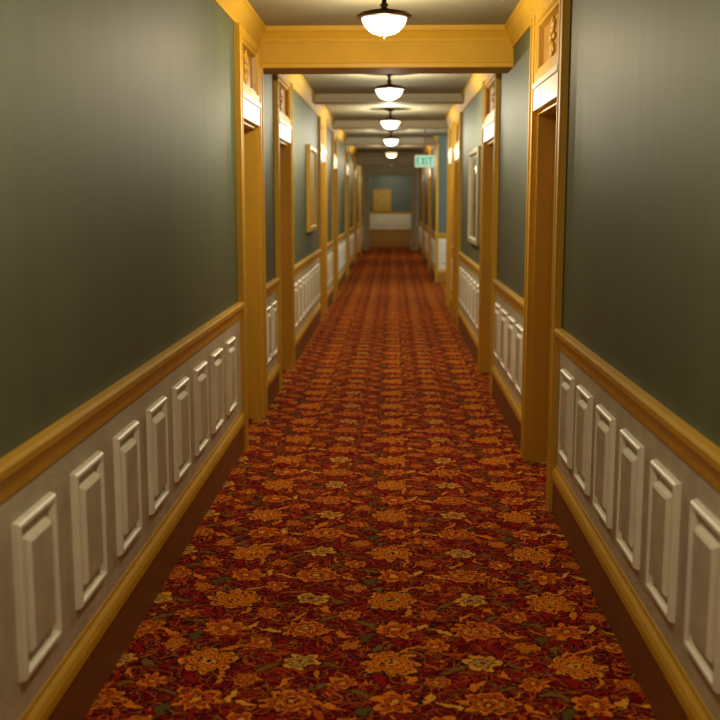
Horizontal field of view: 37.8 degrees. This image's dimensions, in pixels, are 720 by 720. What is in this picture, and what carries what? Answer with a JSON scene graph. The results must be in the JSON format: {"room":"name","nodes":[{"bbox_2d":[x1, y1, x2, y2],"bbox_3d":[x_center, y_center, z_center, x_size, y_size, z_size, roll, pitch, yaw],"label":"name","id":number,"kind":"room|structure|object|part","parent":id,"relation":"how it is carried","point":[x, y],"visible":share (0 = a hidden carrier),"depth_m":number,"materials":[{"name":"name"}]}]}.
{"room":"hotel corridor","nodes":[
{"label":"hotel corridor","id":0,"kind":"room"},
{"bbox_2d":[0,0,362,457],"bbox_3d":[-0.604,-2.080,14.883,0.250,2.730,36.000,0,9,2],"label":"wall","id":1,"kind":"structure","parent":0,"point":[118,213],"depth_m":3.52,"materials":[{"name":"green paint"}]},
{"bbox_2d":[0,224,362,719],"bbox_3d":[-0.463,-1.267,15.002,0.032,0.579,36.000,0,9,2],"label":"panelling","id":2,"kind":"object","parent":1,"relation":"attached to","point":[68,536],"visible":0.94,"depth_m":3.37,"materials":[{"name":"beige paint"}]},
{"bbox_2d":[0,220,363,503],"bbox_3d":[-0.461,-1.602,14.951,0.036,0.100,36.000,0,9,2],"label":"chair rail","id":3,"kind":"object","parent":1,"relation":"attached to","point":[18,467],"visible":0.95,"depth_m":3.35,"materials":[{"name":"paint"}]},
{"bbox_2d":[19,242,363,719],"bbox_3d":[-0.464,-0.855,15.065,0.030,0.254,36.000,0,9,2],"label":"baseboard","id":4,"kind":"structure","parent":1,"relation":"attached to","point":[74,686],"depth_m":3.86,"materials":[{"name":"brown paint"}]},
{"bbox_2d":[233,22,267,450],"bbox_3d":[-0.835,-0.795,6.929,0.288,2.585,1.120,0,9,2],"label":"door frame","id":5,"kind":"structure","parent":1,"relation":"attached to","point":[237,28],"depth_m":7.29,"materials":[{"name":"paint"}]},
{"bbox_2d":[242,27,259,102],"bbox_3d":[-0.729,-1.882,6.760,0.057,0.385,0.860,0,9,2],"label":"transom panel","id":6,"kind":"object","parent":1,"relation":"in","point":[250,49],"depth_m":6.92,"materials":[{"name":"paint"}]},
{"bbox_2d":[243,92,260,126],"bbox_3d":[-0.725,-1.617,6.800,0.068,0.150,0.860,0,9,2],"label":"header","id":7,"kind":"object","parent":1,"relation":"attached to","point":[251,107],"visible":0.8,"depth_m":6.79,"materials":[{"name":"beige paint"}]},
{"bbox_2d":[273,74,294,390],"bbox_3d":[-0.769,-1.116,9.038,0.288,2.585,1.250,0,9,2],"label":"door frame","id":8,"kind":"structure","parent":1,"relation":"attached to","point":[275,76],"depth_m":9.47,"materials":[{"name":"paint"}]},
{"bbox_2d":[279,74,290,125],"bbox_3d":[-0.663,-2.203,8.869,0.057,0.385,0.990,0,9,2],"label":"transom panel","id":9,"kind":"object","parent":1,"relation":"in","point":[284,83],"depth_m":9.10,"materials":[{"name":"paint"}]},
{"bbox_2d":[214,0,357,156],"bbox_3d":[-0.444,-3.357,14.683,0.070,0.145,36.000,0,9,2],"label":"trim","id":10,"kind":"structure","parent":1,"relation":"attached to","point":[241,11],"depth_m":7.14,"materials":[{"name":"paint"}]},
{"bbox_2d":[280,118,291,143],"bbox_3d":[-0.659,-1.939,8.909,0.068,0.150,0.990,0,9,2],"label":"header","id":11,"kind":"object","parent":1,"relation":"attached to","point":[285,129],"visible":0.69,"depth_m":8.93,"materials":[{"name":"beige paint"}]},
{"bbox_2d":[306,144,316,231],"bbox_3d":[-0.546,-1.949,11.966,0.045,0.950,1.000,0,9,2],"label":"picture frame","id":12,"kind":"object","parent":1,"relation":"attached to","point":[311,152],"visible":1,"depth_m":11.89,"materials":[{"name":"paint"}]},
{"bbox_3d":[-0.556,-1.949,11.966,0.017,0.830,0.880,0,9,2],"label":"panel","id":13,"kind":"part","parent":12,"relation":"part of","materials":[{"name":"paper"}]},
{"bbox_2d":[318,116,327,321],"bbox_3d":[-0.616,-1.857,13.905,0.288,2.585,1.200,0,9,2],"label":"door frame","id":14,"kind":"structure","parent":1,"relation":"attached to","point":[319,117],"depth_m":14.28,"materials":[{"name":"paint"}]},
{"bbox_2d":[321,118,325,150],"bbox_3d":[-0.510,-2.944,13.736,0.057,0.385,0.940,0,9,2],"label":"transom panel","id":15,"kind":"object","parent":1,"relation":"in","point":[323,146],"depth_m":14.01,"materials":[{"name":"paint"}]},
{"bbox_2d":[321,148,325,162],"bbox_3d":[-0.506,-2.680,13.776,0.068,0.150,0.940,0,9,2],"label":"header","id":16,"kind":"object","parent":1,"relation":"attached to","point":[323,152],"visible":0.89,"depth_m":13.82,"materials":[{"name":"beige paint"}]},
{"bbox_2d":[331,131,337,300],"bbox_3d":[-0.526,-2.294,16.770,0.288,2.585,1.200,0,9,2],"label":"door frame","id":17,"kind":"structure","parent":1,"relation":"attached to","point":[332,132],"depth_m":17.17,"materials":[{"name":"paint"}]},
{"bbox_2d":[334,133,336,158],"bbox_3d":[-0.420,-3.381,16.601,0.057,0.385,0.940,0,9,2],"label":"transom panel","id":18,"kind":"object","parent":1,"relation":"in","point":[335,135],"depth_m":16.98,"materials":[{"name":"paint"}]},
{"bbox_2d":[334,158,336,168],"bbox_3d":[-0.416,-3.116,16.642,0.068,0.150,0.940,0,9,2],"label":"header","id":19,"kind":"object","parent":1,"relation":"attached to","point":[335,159],"visible":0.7,"depth_m":16.70,"materials":[{"name":"beige paint"}]},
{"bbox_2d":[345,146,348,278],"bbox_3d":[-0.261,-2.970,21.213,0.038,2.585,1.200,0,9,2],"label":"door frame","id":20,"kind":"structure","parent":1,"relation":"attached to","point":[346,175],"depth_m":21.15,"materials":[{"name":"paint"}]},
{"bbox_2d":[353,156,356,264],"bbox_3d":[-0.124,-3.633,25.561,0.038,2.585,1.200,0,9,2],"label":"door frame","id":21,"kind":"structure","parent":1,"relation":"attached to","point":[354,180],"depth_m":25.92,"materials":[{"name":"paint"}]},
{"bbox_2d":[359,166,360,255],"bbox_3d":[0.003,-4.250,29.612,0.038,2.585,1.200,0,9,2],"label":"door frame","id":22,"kind":"structure","parent":1,"relation":"attached to","point":[359,166],"depth_m":29.96,"materials":[{"name":"paint"}]},
{"bbox_2d":[84,246,656,719],"bbox_3d":[1.273,-0.951,16.868,4.700,0.100,40.300,0,9,2],"label":"floor","id":23,"kind":"structure","parent":0,"point":[382,543],"depth_m":4.47,"materials":[{"name":"carpet"}]},
{"bbox_2d":[248,0,519,152],"bbox_3d":[1.273,-3.773,16.438,4.700,0.150,40.300,0,9,2],"label":"ceiling","id":24,"kind":"structure","parent":0,"point":[271,12],"depth_m":9.98,"materials":[{"name":"paint"}]},
{"bbox_2d":[357,0,411,38],"bbox_3d":[0.138,-1.966,5.971,0.316,0.270,0.316,0,9,2],"label":"ceiling light","id":25,"kind":"object","parent":24,"relation":"hanging from","point":[384,21],"depth_m":5.89,"materials":[{"name":"white glass"}]},
{"bbox_2d":[259,25,513,73],"bbox_3d":[0.178,-2.186,7.429,1.770,0.275,0.490,0,9,2],"label":"ceiling beam","id":26,"kind":"structure","parent":24,"relation":"attached to","point":[325,49],"depth_m":7.25,"materials":[{"name":"wood"}]},
{"bbox_2d":[312,93,463,104],"bbox_3d":[0.321,-2.966,11.935,1.770,0.090,0.324,0,9,2],"label":"ceiling beam","id":27,"kind":"structure","parent":24,"relation":"attached to","point":[452,98],"depth_m":11.79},
{"bbox_2d":[372,74,405,101],"bbox_3d":[0.274,-2.553,9.824,0.316,0.270,0.316,0,9,2],"label":"ceiling light","id":28,"kind":"object","parent":24,"relation":"hanging from","point":[389,91],"depth_m":9.74,"materials":[{"name":"white glass"}]},
{"bbox_2d":[344,137,435,144],"bbox_3d":[0.578,-4.195,20.140,1.770,0.130,0.324,0,9,2],"label":"ceiling beam","id":29,"kind":"structure","parent":24,"relation":"attached to","point":[350,140],"depth_m":20.00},
{"bbox_2d":[356,153,423,165],"bbox_3d":[0.783,-5.100,26.675,1.770,0.310,0.440,0,9,2],"label":"ceiling beam","id":30,"kind":"structure","parent":24,"relation":"attached to","point":[362,159],"depth_m":26.53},
{"bbox_2d":[378,109,401,129],"bbox_3d":[0.398,-3.155,13.776,0.316,0.270,0.316,0,9,2],"label":"ceiling light","id":31,"kind":"object","parent":24,"relation":"hanging from","point":[389,122],"depth_m":13.70,"materials":[{"name":"white glass"}]},
{"bbox_2d":[332,120,448,128],"bbox_3d":[0.445,-3.558,15.889,1.770,0.110,0.324,0,9,2],"label":"ceiling beam","id":32,"kind":"structure","parent":24,"relation":"attached to","point":[356,124],"depth_m":15.74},
{"bbox_2d":[382,130,399,145],"bbox_3d":[0.528,-3.787,17.927,0.316,0.270,0.316,0,9,2],"label":"ceiling light","id":33,"kind":"object","parent":24,"relation":"hanging from","point":[390,140],"depth_m":17.85,"materials":[{"name":"white glass"}]},
{"bbox_2d":[384,145,398,157],"bbox_3d":[0.687,-4.555,22.966,0.316,0.270,0.316,0,9,2],"label":"ceiling light","id":34,"kind":"object","parent":24,"relation":"hanging from","point":[391,153],"depth_m":22.89,"materials":[{"name":"white glass"}]},
{"bbox_2d":[415,129,434,167],"bbox_3d":[1.028,-3.392,16.655,0.320,0.670,0.060,0,9,2],"label":"exit sign","id":35,"kind":"object","parent":24,"relation":"hanging from","point":[421,161],"visible":0.95,"depth_m":16.67,"materials":[{"name":"green plastic"}]},
{"bbox_2d":[370,176,410,211],"bbox_3d":[1.865,-5.216,35.478,4.700,2.730,0.200,0,9,2],"label":"wall","id":36,"kind":"structure","parent":0,"point":[400,186],"depth_m":35.33,"materials":[{"name":"teal paint"}]},
{"bbox_2d":[373,190,390,210],"bbox_3d":[0.742,-5.371,35.366,0.620,0.730,0.045,0,9,2],"label":"framed picture","id":37,"kind":"object","parent":36,"relation":"attached to","point":[381,198],"visible":1,"depth_m":35.36,"materials":[{"name":"paint"}]},
{"bbox_2d":[370,229,410,245],"bbox_3d":[1.861,-4.135,35.517,4.400,0.580,0.050,0,9,2],"label":"baseboard","id":38,"kind":"structure","parent":36,"relation":"attached to","point":[378,237],"depth_m":35.53,"materials":[{"name":"paint"}]},
{"bbox_2d":[370,214,410,228],"bbox_3d":[1.861,-4.680,35.443,4.400,0.520,0.032,0,9,2],"label":"panelling","id":39,"kind":"object","parent":36,"relation":"attached to","point":[377,221],"visible":0.28,"depth_m":35.47,"materials":[{"name":"beige paint"}]},
{"bbox_2d":[370,212,410,213],"bbox_3d":[1.861,-4.966,35.395,4.400,0.060,0.040,0,9,2],"label":"trim","id":40,"kind":"structure","parent":36,"relation":"attached to","point":[370,212],"depth_m":35.41,"materials":[{"name":"paint"}]},
{"bbox_2d":[363,166,419,249],"bbox_3d":[1.779,-4.799,32.736,4.700,2.730,0.250,0,9,2],"label":"wall","id":41,"kind":"structure","parent":0,"point":[365,168],"depth_m":32.52,"materials":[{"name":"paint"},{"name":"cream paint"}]},
{"bbox_2d":[365,171,415,249],"bbox_3d":[0.949,-4.654,32.784,1.580,2.430,0.310,0,9,2],"label":"trim","id":42,"kind":"structure","parent":41,"relation":"attached to","point":[368,174],"depth_m":32.59,"materials":[{"name":"brown wood"}]},
{"bbox_2d":[438,136,447,232],"bbox_3d":[2.486,-2.833,19.826,2.075,2.730,0.212,0,9,2],"label":"wall","id":43,"kind":"structure","parent":0,"point":[442,140],"depth_m":19.68,"materials":[{"name":"teal paint"}]},
{"bbox_2d":[438,238,445,268],"bbox_3d":[2.482,-2.002,19.829,2.075,0.579,0.032,0,9,2],"label":"panelling","id":44,"kind":"object","parent":43,"relation":"attached to","point":[441,241],"visible":0.11,"depth_m":19.86,"materials":[{"name":"beige paint"}]},
{"bbox_2d":[438,269,445,282],"bbox_3d":[2.482,-1.590,19.893,2.075,0.254,0.030,0,9,2],"label":"baseboard","id":45,"kind":"structure","parent":43,"relation":"attached to","point":[441,272],"depth_m":19.92,"materials":[{"name":"paint"}]},
{"bbox_2d":[438,233,445,237],"bbox_3d":[2.482,-2.337,19.776,2.075,0.100,0.036,0,9,2],"label":"chair rail","id":46,"kind":"object","parent":43,"relation":"attached to","point":[440,235],"visible":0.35,"depth_m":19.79,"materials":[{"name":"paint"}]},
{"bbox_2d":[419,0,719,450],"bbox_3d":[1.415,-2.070,14.820,0.250,2.730,36.000,0,9,2],"label":"wall","id":47,"kind":"structure","parent":0,"point":[641,290],"depth_m":3.52,"materials":[{"name":"green paint"}]},
{"bbox_2d":[422,168,424,259],"bbox_3d":[1.682,-3.986,27.879,0.038,2.585,1.200,0,9,2],"label":"door frame","id":48,"kind":"structure","parent":47,"relation":"attached to","point":[423,181],"depth_m":27.36,"materials":[{"name":"paint"}]},
{"bbox_2d":[428,150,432,273],"bbox_3d":[1.520,-3.203,22.741,0.038,2.585,1.200,0,9,2],"label":"door frame","id":49,"kind":"structure","parent":47,"relation":"attached to","point":[430,178],"depth_m":23.10,"materials":[{"name":"paint"}]},
{"bbox_2d":[435,144,438,282],"bbox_3d":[1.451,-2.751,19.786,0.050,2.580,0.140,0,9,2],"label":"trim","id":50,"kind":"structure","parent":47,"relation":"attached to","point":[437,145],"depth_m":19.71,"materials":[{"name":"paint"}]},
{"bbox_2d":[445,122,453,313],"bbox_3d":[1.397,-2.002,14.857,0.288,2.585,1.150,0,9,2],"label":"door frame","id":51,"kind":"structure","parent":47,"relation":"attached to","point":[452,145],"depth_m":15.25,"materials":[{"name":"paint"}]},
{"bbox_2d":[448,152,450,164],"bbox_3d":[1.287,-2.826,14.735,0.068,0.150,0.890,0,9,2],"label":"header","id":52,"kind":"object","parent":47,"relation":"attached to","point":[449,154],"visible":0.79,"depth_m":14.87,"materials":[{"name":"beige paint"}]},
{"bbox_2d":[448,124,451,153],"bbox_3d":[1.292,-3.090,14.694,0.057,0.385,0.890,0,9,2],"label":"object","id":53,"kind":"structure","parent":47,"relation":"in","point":[450,126],"depth_m":15.05,"materials":[{"name":"paint"}]},
{"bbox_2d":[454,146,458,160],"bbox_3d":[1.237,-2.581,13.129,0.068,0.150,0.940,0,9,2],"label":"header","id":54,"kind":"object","parent":47,"relation":"attached to","point":[456,150],"visible":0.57,"depth_m":13.09,"materials":[{"name":"beige paint"}]},
{"bbox_2d":[451,112,462,327],"bbox_3d":[1.347,-1.758,13.251,0.288,2.585,1.200,0,9,2],"label":"door frame","id":55,"kind":"structure","parent":47,"relation":"attached to","point":[460,113],"depth_m":13.64,"materials":[{"name":"paint"}]},
{"bbox_2d":[455,115,458,147],"bbox_3d":[1.241,-2.846,13.089,0.057,0.385,0.940,0,9,2],"label":"transom panel","id":56,"kind":"object","parent":47,"relation":"in","point":[457,117],"depth_m":13.47,"materials":[{"name":"paint"}]},
{"bbox_2d":[467,146,480,245],"bbox_3d":[1.129,-1.615,10.370,0.045,0.930,1.150,0,9,2],"label":"framed mirror","id":57,"kind":"object","parent":47,"relation":"attached to","point":[474,167],"visible":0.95,"depth_m":10.35,"materials":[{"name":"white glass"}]},
{"bbox_3d":[1.139,-1.615,10.370,0.017,0.810,1.030,0,9,2],"label":"panel","id":58,"kind":"part","parent":57,"relation":"part of","materials":[{"name":"mirror"}]},
{"bbox_2d":[423,0,545,154],"bbox_3d":[1.256,-3.349,14.631,0.070,0.145,36.000,0,9,2],"label":"trim","id":59,"kind":"structure","parent":47,"relation":"attached to","point":[518,23],"depth_m":7.04,"materials":[{"name":"paint"}]},
{"bbox_2d":[483,117,493,142],"bbox_3d":[1.099,-1.915,8.757,0.068,0.150,0.990,0,9,2],"label":"header","id":60,"kind":"object","parent":47,"relation":"attached to","point":[488,127],"visible":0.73,"depth_m":8.71,"materials":[{"name":"beige paint"}]},
{"bbox_2d":[478,74,500,394],"bbox_3d":[1.209,-1.092,8.879,0.288,2.585,1.250,0,9,2],"label":"door frame","id":61,"kind":"structure","parent":47,"relation":"attached to","point":[497,76],"depth_m":9.31,"materials":[{"name":"paint"}]},
{"bbox_2d":[484,74,494,123],"bbox_3d":[1.104,-2.180,8.716,0.057,0.385,0.990,0,9,2],"label":"transom panel","id":62,"kind":"object","parent":47,"relation":"in","point":[490,80],"depth_m":8.99,"materials":[{"name":"paint"}]},
{"bbox_2d":[532,64,557,110],"bbox_3d":[0.998,-1.424,5.530,0.068,0.150,0.920,0,9,2],"label":"header","id":63,"kind":"object","parent":47,"relation":"attached to","point":[545,88],"visible":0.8,"depth_m":5.51,"materials":[{"name":"beige paint"}]},
{"bbox_2d":[520,0,570,511],"bbox_3d":[1.108,-0.600,5.652,0.288,2.585,1.180,0,9,2],"label":"door frame","id":64,"kind":"structure","parent":47,"relation":"attached to","point":[564,5],"depth_m":6.05,"materials":[{"name":"paint"}]},
{"bbox_2d":[534,0,558,82],"bbox_3d":[1.002,-1.688,5.490,0.057,0.385,0.920,0,9,2],"label":"transom panel","id":65,"kind":"object","parent":47,"relation":"in","point":[547,16],"depth_m":5.65,"materials":[{"name":"paint"}]},
{"bbox_2d":[418,243,713,719],"bbox_3d":[1.276,-0.847,15.011,0.030,0.254,36.000,0,9,2],"label":"baseboard","id":66,"kind":"structure","parent":47,"relation":"attached to","point":[671,695],"depth_m":3.74,"materials":[{"name":"brown paint"}]},
{"bbox_2d":[418,224,719,719],"bbox_3d":[1.274,-1.259,14.948,0.032,0.579,36.000,0,9,2],"label":"panelling","id":67,"kind":"object","parent":47,"relation":"attached to","point":[658,517],"visible":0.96,"depth_m":3.41,"materials":[{"name":"beige paint"}]},
{"bbox_2d":[418,220,719,491],"bbox_3d":[1.272,-1.594,14.898,0.036,0.100,36.000,0,9,2],"label":"chair rail","id":68,"kind":"object","parent":47,"relation":"attached to","point":[694,448],"visible":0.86,"depth_m":3.39,"materials":[{"name":"paint"}]}
]}

